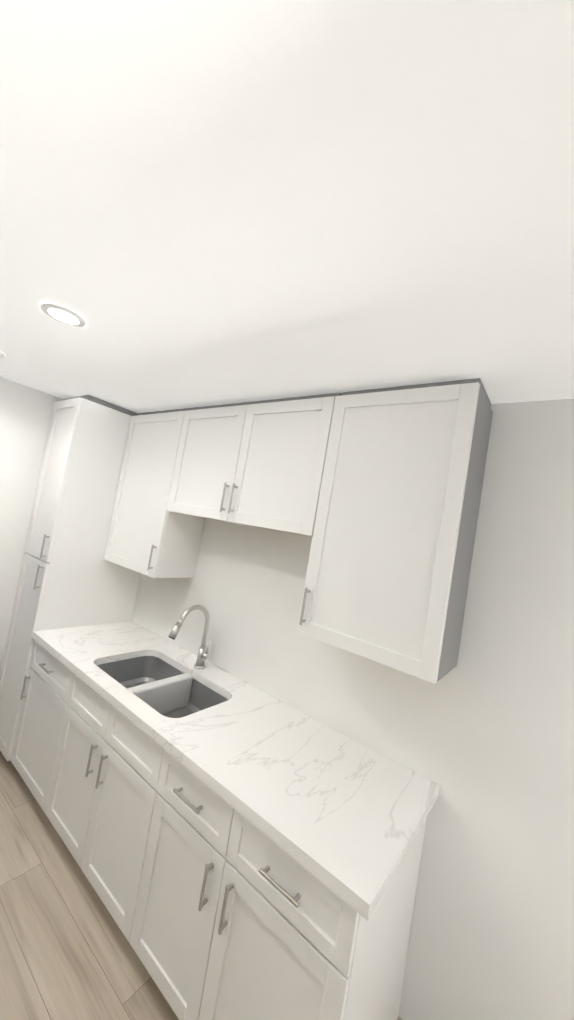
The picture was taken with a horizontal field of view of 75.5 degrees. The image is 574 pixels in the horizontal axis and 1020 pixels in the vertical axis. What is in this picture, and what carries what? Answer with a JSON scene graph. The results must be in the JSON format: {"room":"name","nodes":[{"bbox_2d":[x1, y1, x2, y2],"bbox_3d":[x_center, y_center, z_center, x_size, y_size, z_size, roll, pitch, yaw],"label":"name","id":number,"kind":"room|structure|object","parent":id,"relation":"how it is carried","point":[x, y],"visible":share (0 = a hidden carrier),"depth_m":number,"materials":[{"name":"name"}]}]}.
{"room":"kitchen","nodes":[
{"label":"kitchen","id":0,"kind":"room"},
{"bbox_2d":[0,377,63,669],"bbox_3d":[-3.447,0.044,0.658,0.120,2.500,6.450,7,-4,37],"label":"wall","id":1,"kind":"structure","parent":0,"point":[25,415],"depth_m":2.58,"materials":[{"name":"white paint"}]},
{"bbox_2d":[0,751,401,1019],"bbox_3d":[-1.169,1.624,-1.325,6.600,0.050,6.850,7,-4,37],"label":"floor","id":2,"kind":"structure","parent":0,"point":[67,951],"depth_m":1.54,"materials":[{"name":"brown wood"}]},
{"bbox_2d":[11,640,99,809],"bbox_3d":[-1.275,1.324,2.453,0.557,0.874,0.666,7,-4,37],"label":"base cabinet","id":3,"kind":"object","parent":2,"relation":"on","point":[50,686],"depth_m":2.17,"materials":[{"name":"white paint"}]},
{"bbox_2d":[0,395,140,760],"bbox_3d":[-1.536,0.471,2.767,0.408,2.498,0.715,7,-4,37],"label":"pantry cabinet","id":4,"kind":"object","parent":2,"relation":"on","point":[69,576],"visible":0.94,"depth_m":2.54,"materials":[{"name":"white paint"}]},
{"bbox_2d":[43,696,150,923],"bbox_3d":[-0.799,1.487,1.978,0.918,0.665,0.523,7,-4,37],"label":"base cabinet","id":5,"kind":"object","parent":2,"relation":"on","point":[97,771],"depth_m":1.73,"materials":[{"name":"white paint"}]},
{"bbox_2d":[117,739,214,1018],"bbox_3d":[-0.216,1.462,1.635,0.529,0.874,0.666,7,-4,37],"label":"base cabinet","id":6,"kind":"object","parent":2,"relation":"on","point":[173,822],"depth_m":1.42,"materials":[{"name":"white paint"}]},
{"bbox_2d":[179,793,426,1019],"bbox_3d":[0.107,1.504,1.386,0.529,0.874,0.666,7,-4,37],"label":"base cabinet","id":7,"kind":"object","parent":2,"relation":"on","point":[218,907],"depth_m":1.16,"materials":[{"name":"white paint"}]},
{"bbox_2d":[32,621,439,920],"bbox_3d":[-0.519,1.043,1.925,2.331,0.204,0.683,7,-4,37],"label":"countertop","id":8,"kind":"structure","parent":7,"relation":"on","point":[342,816],"depth_m":1.50,"materials":[{"name":"stone"}]},
{"bbox_2d":[168,605,210,668],"bbox_3d":[-0.556,0.750,2.158,0.101,0.384,0.301,7,-4,37],"label":"gooseneck faucet","id":9,"kind":"object","parent":8,"relation":"on","point":[203,655],"visible":1,"depth_m":2.22,"materials":[{"name":"silver metal"}]},
{"bbox_2d":[0,0,573,413],"bbox_3d":[-0.747,-0.888,-1.201,6.600,0.050,6.850,7,-4,37],"label":"ceiling","id":10,"kind":"structure","parent":0,"point":[203,203],"depth_m":0.76,"materials":[{"name":"white paint"}]},
{"bbox_2d":[41,303,85,326],"bbox_3d":[-0.859,-0.747,1.426,0.150,0.006,0.150,7,-4,37],"label":"recessed light","id":11,"kind":"object","parent":10,"relation":"in","point":[66,315],"visible":0.98,"depth_m":1.41,"materials":[{"name":"white plastic"}]},
{"bbox_2d":[132,399,573,1019],"bbox_3d":[0.945,0.819,1.377,6.320,2.500,0.120,7,-4,37],"label":"wall","id":12,"kind":"structure","parent":0,"point":[482,733],"depth_m":1.44,"materials":[{"name":"white paint"}]},
{"bbox_2d":[104,408,204,577],"bbox_3d":[-0.899,-0.135,2.627,0.638,1.108,0.350,7,-4,37],"label":"upper cabinet","id":13,"kind":"object","parent":12,"relation":"attached to","point":[149,535],"visible":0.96,"depth_m":2.48,"materials":[{"name":"white paint"}]},
{"bbox_2d":[167,393,341,536],"bbox_3d":[-0.180,-0.255,2.109,1.096,0.683,0.350,7,-4,37],"label":"upper cabinet","id":14,"kind":"object","parent":12,"relation":"attached to","point":[258,463],"visible":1,"depth_m":1.92,"materials":[{"name":"white paint"}]},
{"bbox_2d":[297,378,492,683],"bbox_3d":[0.451,0.041,1.585,0.591,1.108,0.350,7,-4,37],"label":"upper cabinet","id":15,"kind":"object","parent":12,"relation":"attached to","point":[390,558],"visible":1,"depth_m":1.44,"materials":[{"name":"white paint"}]}
]}

